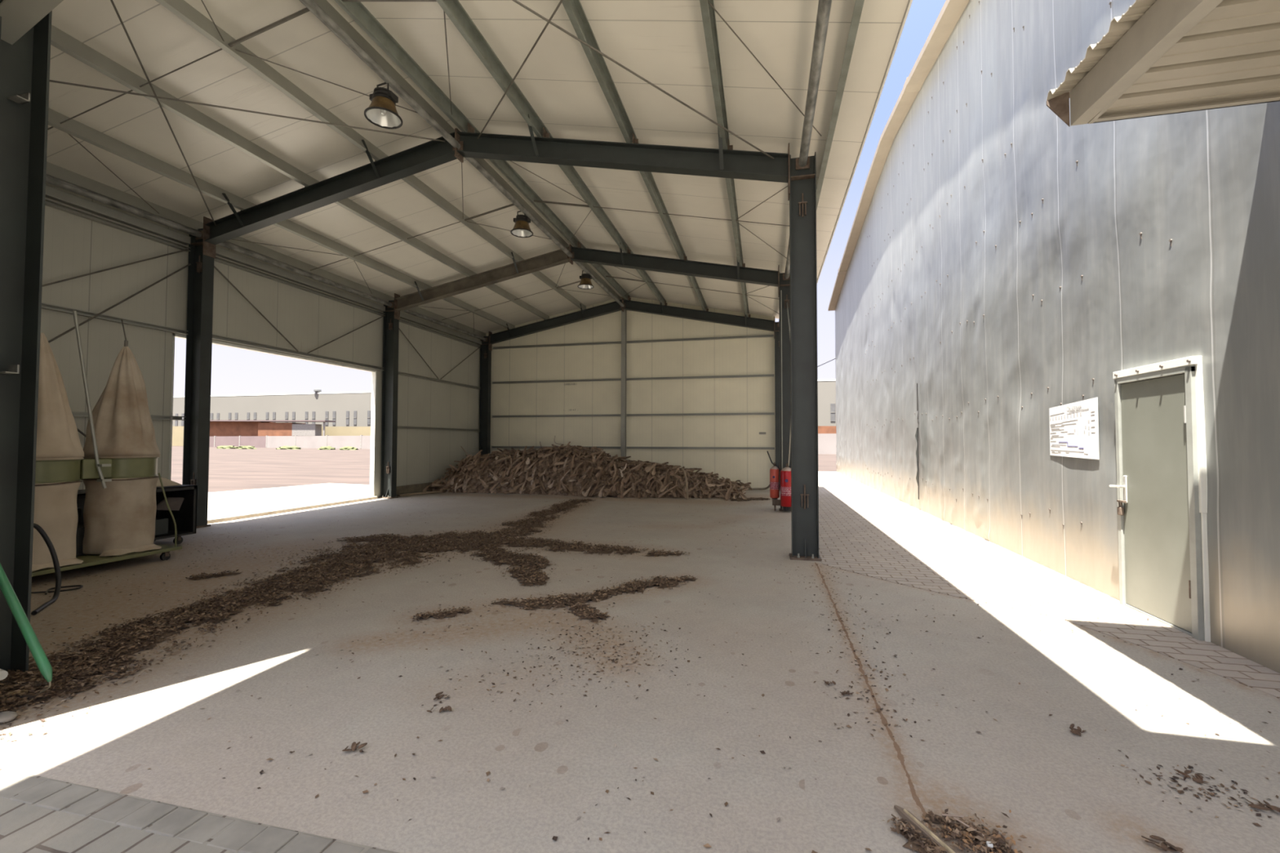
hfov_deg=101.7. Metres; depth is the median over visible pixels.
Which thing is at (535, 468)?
stub
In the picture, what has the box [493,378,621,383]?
beam
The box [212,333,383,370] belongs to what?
beam
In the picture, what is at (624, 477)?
stub
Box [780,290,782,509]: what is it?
conduit
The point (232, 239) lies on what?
rod
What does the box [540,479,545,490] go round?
stub
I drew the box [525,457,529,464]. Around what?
stub
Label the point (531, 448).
stub
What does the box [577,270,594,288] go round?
lamp
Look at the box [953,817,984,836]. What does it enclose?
twig
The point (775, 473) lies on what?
fire extinguisher
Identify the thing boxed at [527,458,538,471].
stub
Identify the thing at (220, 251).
beam
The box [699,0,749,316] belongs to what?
purlin
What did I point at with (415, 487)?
baseboard
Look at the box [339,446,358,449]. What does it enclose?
shrub
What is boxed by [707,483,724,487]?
stub
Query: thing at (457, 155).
apex splice
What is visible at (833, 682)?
clump
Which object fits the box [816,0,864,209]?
roof purlin
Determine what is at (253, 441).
wall panel
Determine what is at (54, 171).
roof purlin
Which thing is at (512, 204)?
rod
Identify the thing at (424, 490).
stub
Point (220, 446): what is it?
shrub
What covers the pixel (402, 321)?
beam
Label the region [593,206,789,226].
rod
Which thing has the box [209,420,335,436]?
hut
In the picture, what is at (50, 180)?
beam
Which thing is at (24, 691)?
wood offcut
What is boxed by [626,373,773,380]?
beam
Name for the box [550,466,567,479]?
stub
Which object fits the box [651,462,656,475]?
stub
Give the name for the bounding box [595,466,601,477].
stub
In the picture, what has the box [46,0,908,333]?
ceiling
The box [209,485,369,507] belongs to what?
trim
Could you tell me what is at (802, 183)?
steel column
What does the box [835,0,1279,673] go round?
wall
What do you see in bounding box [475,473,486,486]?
stub
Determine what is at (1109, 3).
screws
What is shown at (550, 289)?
rod
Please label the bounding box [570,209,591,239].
rod
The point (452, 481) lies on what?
stub
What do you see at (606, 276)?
rod
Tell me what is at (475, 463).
stub
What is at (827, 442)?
wall panel
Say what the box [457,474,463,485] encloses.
stub
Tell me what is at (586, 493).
stub
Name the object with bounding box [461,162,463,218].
rod
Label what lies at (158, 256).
rod
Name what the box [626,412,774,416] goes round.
beam
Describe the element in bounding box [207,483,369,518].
apron
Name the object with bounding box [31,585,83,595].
cable
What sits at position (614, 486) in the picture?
stub
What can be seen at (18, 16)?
beam
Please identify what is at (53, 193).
beam
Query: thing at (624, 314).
post
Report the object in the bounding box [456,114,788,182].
rafter
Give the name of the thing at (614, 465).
stub
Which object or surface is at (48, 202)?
beam
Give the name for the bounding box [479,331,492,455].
steel column
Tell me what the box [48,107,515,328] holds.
roof purlin
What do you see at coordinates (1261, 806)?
clump
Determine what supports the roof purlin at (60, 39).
attached to the rafter at (432, 153)
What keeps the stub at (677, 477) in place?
on the heap
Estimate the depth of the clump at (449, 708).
2.98 m
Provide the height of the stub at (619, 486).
0.417 m
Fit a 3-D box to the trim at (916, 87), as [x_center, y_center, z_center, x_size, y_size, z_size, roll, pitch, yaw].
[6.112,-7.644,11.628,0.362,0.162,0.300,0,-2,13]
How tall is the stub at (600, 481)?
0.123 m
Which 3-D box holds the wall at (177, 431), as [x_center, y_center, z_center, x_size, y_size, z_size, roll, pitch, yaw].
[-55.006,3.001,153.474,224.005,5.800,54.124,0,-2,13]
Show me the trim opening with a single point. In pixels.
(374, 373)
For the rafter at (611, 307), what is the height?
1.433 m
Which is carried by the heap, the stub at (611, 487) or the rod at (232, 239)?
the stub at (611, 487)
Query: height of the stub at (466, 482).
0.397 m
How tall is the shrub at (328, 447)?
0.683 m
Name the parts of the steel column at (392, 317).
plate, plate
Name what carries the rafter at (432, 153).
on the steel column at (202, 254)
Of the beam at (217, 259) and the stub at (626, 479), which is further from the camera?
the stub at (626, 479)
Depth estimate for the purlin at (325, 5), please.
7.59 m
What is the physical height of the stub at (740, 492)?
0.232 m
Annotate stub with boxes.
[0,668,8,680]
[422,484,431,492]
[431,483,445,486]
[435,473,451,484]
[446,476,457,484]
[449,475,455,484]
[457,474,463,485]
[459,475,472,488]
[462,480,468,490]
[466,463,479,470]
[473,449,482,458]
[473,452,480,466]
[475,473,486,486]
[480,455,489,467]
[488,471,497,480]
[489,481,499,491]
[495,456,511,464]
[499,475,519,480]
[509,457,512,474]
[509,486,519,493]
[510,477,515,487]
[511,449,519,463]
[511,457,522,466]
[512,462,522,471]
[513,480,528,491]
[518,463,524,483]
[519,478,525,493]
[519,486,525,491]
[521,445,533,455]
[522,446,527,463]
[524,457,532,471]
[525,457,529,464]
[525,471,528,480]
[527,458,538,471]
[527,476,533,481]
[530,466,537,485]
[531,475,537,489]
[537,451,559,457]
[537,471,542,476]
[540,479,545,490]
[547,480,554,488]
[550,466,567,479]
[553,460,569,466]
[557,473,563,492]
[560,480,567,491]
[560,483,574,495]
[563,457,568,472]
[568,461,582,479]
[568,481,573,492]
[569,461,572,473]
[571,453,574,467]
[580,479,585,496]
[583,480,595,497]
[588,478,599,496]
[588,480,604,484]
[592,457,604,472]
[593,488,612,496]
[594,452,602,463]
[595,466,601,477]
[595,469,604,485]
[598,484,605,497]
[605,481,617,493]
[606,461,614,471]
[610,479,622,494]
[612,463,616,479]
[612,482,615,491]
[616,475,627,489]
[619,476,625,493]
[620,485,623,498]
[622,486,631,496]
[623,473,631,483]
[623,478,633,489]
[637,490,640,498]
[644,462,654,471]
[647,468,653,479]
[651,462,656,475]
[652,475,666,490]
[656,483,662,496]
[657,484,678,497]
[659,481,672,492]
[669,466,679,475]
[671,470,680,479]
[672,484,685,498]
[679,488,686,498]
[700,478,713,492]
[700,486,709,494]
[705,478,711,493]
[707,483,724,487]
[724,486,732,500]
[730,491,746,499]
[735,491,743,497]
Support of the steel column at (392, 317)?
on the floor
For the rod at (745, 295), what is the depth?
15.33 m
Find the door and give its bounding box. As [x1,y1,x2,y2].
[1109,355,1210,642]
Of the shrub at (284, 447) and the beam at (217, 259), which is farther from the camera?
the shrub at (284, 447)
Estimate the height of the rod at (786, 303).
3.886 m
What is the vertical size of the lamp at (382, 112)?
0.538 m
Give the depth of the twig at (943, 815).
2.12 m
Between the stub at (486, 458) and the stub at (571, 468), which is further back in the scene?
the stub at (486, 458)
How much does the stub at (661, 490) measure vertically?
0.255 m
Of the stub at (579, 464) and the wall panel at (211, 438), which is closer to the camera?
the stub at (579, 464)
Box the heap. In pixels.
[426,441,751,499]
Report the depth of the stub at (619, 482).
14.65 m
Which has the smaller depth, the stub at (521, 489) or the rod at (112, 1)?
the rod at (112, 1)
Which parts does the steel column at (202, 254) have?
continuity plate, plate, plate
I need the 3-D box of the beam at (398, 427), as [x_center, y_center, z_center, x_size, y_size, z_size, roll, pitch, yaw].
[-6.451,0.074,16.769,0.090,0.070,4.820,0,-2,13]
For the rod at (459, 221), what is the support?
attached to the roof purlin at (73, 127)
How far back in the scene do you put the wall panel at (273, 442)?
117.83 m
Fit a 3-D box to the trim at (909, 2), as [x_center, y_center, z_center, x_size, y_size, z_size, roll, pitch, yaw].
[3.505,-3.677,9.276,0.020,0.120,16.050,0,-2,13]
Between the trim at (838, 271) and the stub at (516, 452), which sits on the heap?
the stub at (516, 452)
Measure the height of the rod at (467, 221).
0.266 m
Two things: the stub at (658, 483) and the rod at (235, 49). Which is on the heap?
the stub at (658, 483)
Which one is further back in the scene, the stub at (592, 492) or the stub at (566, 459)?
the stub at (566, 459)
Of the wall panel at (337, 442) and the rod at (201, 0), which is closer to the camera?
the rod at (201, 0)
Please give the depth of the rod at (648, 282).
14.79 m
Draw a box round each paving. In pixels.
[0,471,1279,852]
[0,768,391,852]
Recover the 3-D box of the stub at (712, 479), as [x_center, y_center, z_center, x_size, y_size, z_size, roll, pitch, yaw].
[1.895,1.703,14.664,0.531,0.508,0.098,1,-2,-34]
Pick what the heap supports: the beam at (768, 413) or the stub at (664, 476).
the stub at (664, 476)
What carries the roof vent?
attached to the warehouse
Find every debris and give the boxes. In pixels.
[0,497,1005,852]
[882,802,1031,852]
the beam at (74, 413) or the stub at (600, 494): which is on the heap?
the stub at (600, 494)
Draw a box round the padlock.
[1117,506,1124,515]
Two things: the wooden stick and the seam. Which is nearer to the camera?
the wooden stick
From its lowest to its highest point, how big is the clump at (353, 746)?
0.023 m
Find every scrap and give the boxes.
[0,680,53,686]
[2,693,49,699]
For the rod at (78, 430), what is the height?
4.468 m
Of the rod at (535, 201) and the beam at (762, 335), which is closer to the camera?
the rod at (535, 201)
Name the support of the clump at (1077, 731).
on the floor
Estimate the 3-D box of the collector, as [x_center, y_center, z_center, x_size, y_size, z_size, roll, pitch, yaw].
[-6.970,-0.016,6.931,1.737,3.506,3.612,1,-2,-19]
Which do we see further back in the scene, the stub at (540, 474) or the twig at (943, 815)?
the stub at (540, 474)
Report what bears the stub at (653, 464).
on the heap
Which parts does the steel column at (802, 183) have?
plate, continuity plate, plate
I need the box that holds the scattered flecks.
[0,481,1279,852]
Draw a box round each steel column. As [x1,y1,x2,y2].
[182,216,216,528]
[378,293,399,498]
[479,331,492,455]
[773,316,780,490]
[777,265,791,511]
[787,142,822,561]
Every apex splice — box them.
[453,128,463,162]
[568,244,573,264]
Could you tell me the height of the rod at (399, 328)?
1.470 m
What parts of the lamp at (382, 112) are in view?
lamp shade, bulb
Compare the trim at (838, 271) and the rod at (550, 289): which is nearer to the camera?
the rod at (550, 289)
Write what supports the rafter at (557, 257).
on the steel column at (392, 317)
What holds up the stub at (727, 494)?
on the floor
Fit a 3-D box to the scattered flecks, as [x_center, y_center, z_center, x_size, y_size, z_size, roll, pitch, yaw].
[-0.281,1.895,12.293,12.766,0.022,20.112,0,-2,13]
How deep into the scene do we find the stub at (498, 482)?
15.52 m
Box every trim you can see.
[207,496,377,524]
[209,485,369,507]
[817,0,912,282]
[827,0,969,311]
[837,268,847,274]
[903,76,923,93]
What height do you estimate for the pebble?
0.015 m
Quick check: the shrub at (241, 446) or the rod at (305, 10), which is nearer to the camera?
the rod at (305, 10)
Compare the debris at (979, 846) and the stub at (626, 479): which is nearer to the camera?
the debris at (979, 846)
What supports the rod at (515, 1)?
attached to the rafter at (634, 156)
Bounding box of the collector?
[31,311,182,576]
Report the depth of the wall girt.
18.90 m
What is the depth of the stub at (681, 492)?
14.29 m
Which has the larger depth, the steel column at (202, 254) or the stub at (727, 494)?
the stub at (727, 494)
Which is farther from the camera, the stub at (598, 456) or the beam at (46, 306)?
the stub at (598, 456)
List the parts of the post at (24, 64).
plate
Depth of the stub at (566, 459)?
15.55 m
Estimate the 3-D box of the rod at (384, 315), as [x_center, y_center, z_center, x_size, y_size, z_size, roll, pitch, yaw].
[-7.284,-2.360,13.091,0.028,1.471,2.472,0,-2,13]
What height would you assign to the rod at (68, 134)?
0.256 m
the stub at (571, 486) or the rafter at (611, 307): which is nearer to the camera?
the stub at (571, 486)
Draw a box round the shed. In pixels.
[817,426,836,433]
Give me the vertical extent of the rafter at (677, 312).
1.433 m
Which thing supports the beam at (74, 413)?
attached to the wall at (73, 246)
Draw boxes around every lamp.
[364,81,402,128]
[510,210,533,237]
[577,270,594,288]
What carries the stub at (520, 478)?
on the heap
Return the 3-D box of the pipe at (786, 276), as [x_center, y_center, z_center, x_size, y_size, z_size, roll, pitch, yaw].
[2.791,-3.498,9.533,0.180,0.150,4.950,0,-2,13]
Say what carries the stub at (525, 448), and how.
on the heap
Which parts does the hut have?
porch post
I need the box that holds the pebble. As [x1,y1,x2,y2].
[986,841,993,848]
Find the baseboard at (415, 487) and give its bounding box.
[396,482,433,494]
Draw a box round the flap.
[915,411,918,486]
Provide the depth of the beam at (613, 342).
18.80 m
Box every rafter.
[204,132,457,244]
[395,246,568,311]
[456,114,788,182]
[488,299,622,344]
[570,241,779,286]
[622,296,773,331]
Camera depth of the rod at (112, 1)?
6.56 m
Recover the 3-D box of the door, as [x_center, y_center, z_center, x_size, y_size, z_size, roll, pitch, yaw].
[4.496,0.575,4.561,0.156,2.235,0.991,0,-2,13]
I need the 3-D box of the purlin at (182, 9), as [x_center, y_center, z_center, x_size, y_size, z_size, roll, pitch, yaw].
[-3.773,-4.415,10.929,0.108,0.210,15.820,0,-2,13]
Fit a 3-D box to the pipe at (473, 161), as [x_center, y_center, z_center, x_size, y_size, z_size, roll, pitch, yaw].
[-2.320,-4.393,10.774,0.180,0.150,4.950,0,-2,13]
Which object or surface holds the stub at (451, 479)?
on the heap
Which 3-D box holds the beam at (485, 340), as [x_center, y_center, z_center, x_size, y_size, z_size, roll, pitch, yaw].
[-6.278,-3.275,16.827,0.180,0.150,4.980,0,-2,13]
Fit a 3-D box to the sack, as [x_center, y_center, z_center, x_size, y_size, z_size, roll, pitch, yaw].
[-7.257,0.778,7.712,0.496,0.219,0.577,0,-2,13]
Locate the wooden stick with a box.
[893,804,956,852]
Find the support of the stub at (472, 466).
on the heap
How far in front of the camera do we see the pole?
3.16 m
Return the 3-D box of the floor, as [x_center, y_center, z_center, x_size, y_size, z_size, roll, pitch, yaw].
[-1.028,1.844,10.135,13.900,0.001,15.855,0,-2,13]
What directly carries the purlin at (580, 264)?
attached to the rafter at (611, 307)
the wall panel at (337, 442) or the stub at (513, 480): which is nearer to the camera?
the stub at (513, 480)
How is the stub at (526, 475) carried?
on the heap
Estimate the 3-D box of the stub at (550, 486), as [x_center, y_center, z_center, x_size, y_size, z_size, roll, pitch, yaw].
[-2.569,1.678,15.235,0.102,0.248,0.315,-1,-2,25]
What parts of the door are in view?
handle, handle plate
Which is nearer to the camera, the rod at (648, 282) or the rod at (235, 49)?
the rod at (235, 49)
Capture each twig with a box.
[941,813,964,817]
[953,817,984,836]
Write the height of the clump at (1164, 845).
0.023 m
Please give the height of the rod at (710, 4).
0.256 m
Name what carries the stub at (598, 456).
on the heap
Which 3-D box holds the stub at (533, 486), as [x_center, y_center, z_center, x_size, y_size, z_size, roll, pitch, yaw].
[-3.119,1.667,15.472,0.106,0.392,0.454,0,-2,1]
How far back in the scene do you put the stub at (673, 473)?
15.08 m
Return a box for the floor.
[0,489,1279,852]
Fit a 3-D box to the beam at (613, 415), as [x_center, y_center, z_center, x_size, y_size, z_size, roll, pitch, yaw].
[-3.058,-0.381,18.742,4.995,0.070,0.080,0,-2,13]
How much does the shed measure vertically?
4.500 m
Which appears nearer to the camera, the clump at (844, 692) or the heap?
the clump at (844, 692)
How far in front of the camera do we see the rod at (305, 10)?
6.03 m
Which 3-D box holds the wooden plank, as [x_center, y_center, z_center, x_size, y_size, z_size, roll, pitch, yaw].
[-6.345,1.941,15.229,0.100,0.060,1.432,-1,-2,38]
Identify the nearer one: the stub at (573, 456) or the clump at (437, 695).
the clump at (437, 695)
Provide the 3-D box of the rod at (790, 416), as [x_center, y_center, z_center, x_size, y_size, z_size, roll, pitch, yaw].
[2.782,-0.955,9.444,0.024,3.886,4.933,0,-2,13]
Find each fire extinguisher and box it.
[766,450,780,499]
[780,464,791,511]
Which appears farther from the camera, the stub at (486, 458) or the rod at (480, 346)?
the rod at (480, 346)
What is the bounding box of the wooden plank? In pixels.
[397,489,445,496]
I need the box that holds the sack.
[156,477,182,487]
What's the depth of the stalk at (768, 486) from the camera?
16.65 m
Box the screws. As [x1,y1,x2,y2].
[866,0,1172,528]
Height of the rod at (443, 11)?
0.266 m
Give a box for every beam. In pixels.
[0,0,62,44]
[41,302,187,334]
[44,198,190,251]
[45,185,191,244]
[71,411,186,420]
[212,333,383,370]
[213,256,383,315]
[215,246,385,311]
[397,426,479,431]
[398,371,480,389]
[399,318,480,347]
[400,311,481,344]
[491,413,621,417]
[492,341,621,349]
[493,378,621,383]
[626,334,773,343]
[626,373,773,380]
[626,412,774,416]
[626,446,774,449]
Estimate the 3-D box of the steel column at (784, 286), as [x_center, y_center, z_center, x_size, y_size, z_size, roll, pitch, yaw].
[3.360,-0.894,11.886,0.395,5.593,0.280,0,-2,13]
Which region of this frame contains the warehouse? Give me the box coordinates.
[172,378,835,426]
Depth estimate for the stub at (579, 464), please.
15.26 m
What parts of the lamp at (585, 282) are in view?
lamp shade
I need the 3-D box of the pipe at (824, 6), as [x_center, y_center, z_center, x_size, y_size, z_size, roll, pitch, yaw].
[1.633,-3.643,4.656,0.180,0.150,5.000,0,-2,13]
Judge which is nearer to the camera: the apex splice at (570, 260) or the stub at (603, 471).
the apex splice at (570, 260)
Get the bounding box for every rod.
[42,248,188,286]
[48,48,222,129]
[48,263,191,342]
[49,80,444,142]
[68,133,159,213]
[76,427,85,436]
[110,0,216,226]
[200,0,224,41]
[213,265,298,351]
[228,7,309,47]
[231,239,342,255]
[235,48,417,113]
[307,315,385,353]
[310,221,460,271]
[342,0,436,1]
[354,260,372,293]
[399,328,438,378]
[417,306,467,311]
[440,346,481,379]
[442,288,552,319]
[443,10,452,115]
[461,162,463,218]
[464,203,514,221]
[466,221,550,239]
[477,0,563,138]
[510,160,593,206]
[511,0,773,159]
[533,200,594,207]
[555,280,580,288]
[557,288,608,295]
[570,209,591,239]
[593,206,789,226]
[605,275,648,281]
[648,281,777,298]
[707,0,821,136]
[735,185,787,220]
[735,221,786,258]
[745,294,779,314]
[786,302,790,339]
[787,416,791,466]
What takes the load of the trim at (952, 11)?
attached to the wall at (1207, 182)
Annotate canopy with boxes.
[1046,0,1279,126]
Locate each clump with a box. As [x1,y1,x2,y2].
[342,742,367,752]
[426,706,451,712]
[433,691,449,700]
[822,680,835,685]
[840,690,853,695]
[1069,724,1082,736]
[1141,835,1183,852]
[1176,769,1204,783]
[1244,798,1279,812]
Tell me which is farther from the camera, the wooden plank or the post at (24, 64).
the wooden plank
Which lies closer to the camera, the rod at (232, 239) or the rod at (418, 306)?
the rod at (232, 239)
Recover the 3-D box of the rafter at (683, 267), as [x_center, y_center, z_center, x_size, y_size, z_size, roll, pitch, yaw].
[0.685,-3.949,12.413,5.085,1.433,0.577,0,-2,13]
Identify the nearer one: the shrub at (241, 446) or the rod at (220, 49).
the rod at (220, 49)
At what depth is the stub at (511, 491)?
15.28 m
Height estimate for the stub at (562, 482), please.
0.321 m
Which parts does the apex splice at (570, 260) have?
plate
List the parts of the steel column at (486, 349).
plate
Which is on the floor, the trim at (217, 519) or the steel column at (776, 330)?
the steel column at (776, 330)
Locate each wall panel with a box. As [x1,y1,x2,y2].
[208,435,216,447]
[214,435,239,447]
[240,435,266,448]
[266,435,297,448]
[295,435,328,448]
[327,435,363,448]
[361,435,370,448]
[817,433,836,454]
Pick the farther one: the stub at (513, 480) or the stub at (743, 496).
the stub at (513, 480)
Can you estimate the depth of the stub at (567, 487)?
14.92 m
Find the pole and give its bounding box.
[0,563,52,702]
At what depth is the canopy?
3.18 m
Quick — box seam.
[916,383,919,499]
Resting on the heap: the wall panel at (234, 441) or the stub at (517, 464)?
the stub at (517, 464)
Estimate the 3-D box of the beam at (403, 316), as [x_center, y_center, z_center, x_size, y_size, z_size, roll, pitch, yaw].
[-6.428,-3.144,16.859,0.128,0.140,4.780,0,-2,13]
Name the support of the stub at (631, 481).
on the heap
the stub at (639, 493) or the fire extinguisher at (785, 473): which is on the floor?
the fire extinguisher at (785, 473)
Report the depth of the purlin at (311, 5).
6.52 m
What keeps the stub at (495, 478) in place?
on the heap
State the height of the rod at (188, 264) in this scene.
4.518 m
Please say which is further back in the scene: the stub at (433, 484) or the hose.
the stub at (433, 484)
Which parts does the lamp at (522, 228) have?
lamp shade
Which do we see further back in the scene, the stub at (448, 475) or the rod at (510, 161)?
the stub at (448, 475)
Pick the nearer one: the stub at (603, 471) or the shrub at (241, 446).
the stub at (603, 471)
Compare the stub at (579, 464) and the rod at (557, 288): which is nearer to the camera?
the stub at (579, 464)
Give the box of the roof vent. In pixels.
[313,388,321,394]
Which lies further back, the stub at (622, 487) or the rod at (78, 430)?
the stub at (622, 487)
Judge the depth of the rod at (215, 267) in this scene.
10.73 m
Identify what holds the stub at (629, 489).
on the heap
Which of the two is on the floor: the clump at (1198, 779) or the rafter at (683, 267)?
the clump at (1198, 779)
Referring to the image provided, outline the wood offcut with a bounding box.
[4,689,30,696]
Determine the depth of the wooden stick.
2.06 m
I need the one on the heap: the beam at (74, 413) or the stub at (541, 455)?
the stub at (541, 455)
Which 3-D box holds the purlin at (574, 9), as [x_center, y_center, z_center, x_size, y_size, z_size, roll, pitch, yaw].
[0.410,-4.158,9.928,0.108,0.210,15.820,0,-2,13]
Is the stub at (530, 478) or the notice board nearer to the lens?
the notice board
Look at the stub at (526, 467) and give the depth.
15.94 m
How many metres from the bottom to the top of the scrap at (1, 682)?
0.020 m
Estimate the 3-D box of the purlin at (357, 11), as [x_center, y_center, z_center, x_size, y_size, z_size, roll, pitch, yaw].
[-2.196,-4.676,10.562,0.108,0.210,15.820,0,-2,13]
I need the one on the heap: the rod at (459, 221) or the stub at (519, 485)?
the stub at (519, 485)
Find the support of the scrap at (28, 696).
on the floor
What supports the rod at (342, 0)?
attached to the purlin at (454, 10)
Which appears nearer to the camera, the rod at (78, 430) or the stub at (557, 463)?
the rod at (78, 430)
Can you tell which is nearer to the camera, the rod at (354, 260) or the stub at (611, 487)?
the rod at (354, 260)
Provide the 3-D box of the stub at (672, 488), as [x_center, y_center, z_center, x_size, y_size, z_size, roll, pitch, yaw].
[0.809,1.792,14.330,0.612,0.347,0.148,1,-2,-25]
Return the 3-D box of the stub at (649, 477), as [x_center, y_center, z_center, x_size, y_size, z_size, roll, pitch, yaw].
[0.309,1.369,14.916,0.090,0.322,0.519,0,-2,15]
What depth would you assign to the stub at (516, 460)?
16.07 m
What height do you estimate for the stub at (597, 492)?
0.233 m
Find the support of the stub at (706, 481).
on the heap
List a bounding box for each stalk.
[680,467,688,499]
[737,484,769,490]
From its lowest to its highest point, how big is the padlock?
0.075 m
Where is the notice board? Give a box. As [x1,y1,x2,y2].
[1048,396,1099,459]
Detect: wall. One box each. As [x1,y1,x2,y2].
[40,182,479,497]
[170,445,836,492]
[172,426,370,445]
[485,297,775,489]
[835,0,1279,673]
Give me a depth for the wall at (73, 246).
10.00 m
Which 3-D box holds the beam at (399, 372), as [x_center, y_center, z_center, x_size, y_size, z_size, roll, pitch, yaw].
[-6.447,-1.475,16.814,0.090,0.070,4.820,0,-2,13]
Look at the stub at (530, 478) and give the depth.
15.43 m
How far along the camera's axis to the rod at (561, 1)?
6.09 m
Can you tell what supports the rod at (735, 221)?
attached to the purlin at (708, 17)
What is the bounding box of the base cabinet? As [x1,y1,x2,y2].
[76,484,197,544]
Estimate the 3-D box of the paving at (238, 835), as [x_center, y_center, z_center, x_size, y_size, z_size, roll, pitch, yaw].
[-2.103,1.614,2.166,9.292,0.031,0.135,0,-2,13]
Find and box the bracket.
[772,499,781,511]
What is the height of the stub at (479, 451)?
0.310 m
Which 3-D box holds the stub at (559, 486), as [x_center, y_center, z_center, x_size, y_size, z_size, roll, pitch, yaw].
[-2.327,1.640,15.227,0.131,0.535,0.337,0,-2,-1]
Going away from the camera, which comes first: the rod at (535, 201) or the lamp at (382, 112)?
the lamp at (382, 112)
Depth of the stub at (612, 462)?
15.23 m
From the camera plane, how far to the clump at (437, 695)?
3.14 m
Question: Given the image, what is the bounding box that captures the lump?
[0,711,17,724]
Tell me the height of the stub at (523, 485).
0.437 m
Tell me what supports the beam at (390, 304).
attached to the steel column at (202, 254)
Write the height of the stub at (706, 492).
0.178 m
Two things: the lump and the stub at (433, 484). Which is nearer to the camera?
the lump
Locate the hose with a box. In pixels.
[31,523,61,615]
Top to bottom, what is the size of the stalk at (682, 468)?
0.840 m
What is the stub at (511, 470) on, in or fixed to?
on the heap
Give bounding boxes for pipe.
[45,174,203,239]
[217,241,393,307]
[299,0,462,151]
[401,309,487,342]
[465,157,573,258]
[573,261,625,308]
[782,240,790,279]
[795,0,831,169]
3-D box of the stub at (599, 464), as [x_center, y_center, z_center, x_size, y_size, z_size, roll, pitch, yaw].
[-1.215,1.154,15.344,0.389,0.482,0.096,1,-2,-38]
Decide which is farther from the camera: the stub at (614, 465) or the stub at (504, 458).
the stub at (504, 458)
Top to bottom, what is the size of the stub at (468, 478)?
0.354 m
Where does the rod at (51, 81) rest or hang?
attached to the rafter at (432, 153)
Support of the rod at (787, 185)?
attached to the purlin at (708, 17)
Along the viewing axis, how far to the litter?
4.97 m
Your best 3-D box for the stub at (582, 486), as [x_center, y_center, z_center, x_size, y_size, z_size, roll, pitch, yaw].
[-1.633,1.731,14.860,0.109,0.489,0.334,0,-2,1]
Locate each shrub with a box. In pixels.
[216,445,238,448]
[237,445,256,448]
[275,445,301,449]
[316,445,335,449]
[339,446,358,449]
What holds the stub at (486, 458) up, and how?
on the heap
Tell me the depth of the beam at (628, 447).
17.58 m
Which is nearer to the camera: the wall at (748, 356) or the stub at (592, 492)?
the stub at (592, 492)
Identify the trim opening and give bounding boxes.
[168,333,377,496]
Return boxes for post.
[0,0,52,680]
[621,309,626,462]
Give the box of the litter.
[0,497,1014,852]
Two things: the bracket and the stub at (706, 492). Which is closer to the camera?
the bracket
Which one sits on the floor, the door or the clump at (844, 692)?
the clump at (844, 692)
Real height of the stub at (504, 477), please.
0.186 m
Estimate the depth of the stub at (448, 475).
16.09 m
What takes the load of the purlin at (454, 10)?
attached to the rafter at (677, 312)
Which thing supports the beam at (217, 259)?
attached to the wall at (73, 246)
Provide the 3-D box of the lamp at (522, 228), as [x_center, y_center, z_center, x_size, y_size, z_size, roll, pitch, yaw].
[-2.410,-4.196,10.650,0.452,0.513,0.452,0,-2,13]
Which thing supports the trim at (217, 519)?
attached to the wall at (73, 246)
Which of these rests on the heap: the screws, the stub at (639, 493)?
the stub at (639, 493)
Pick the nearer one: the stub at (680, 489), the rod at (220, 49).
the rod at (220, 49)
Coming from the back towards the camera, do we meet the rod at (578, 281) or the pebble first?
the rod at (578, 281)
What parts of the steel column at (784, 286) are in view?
plate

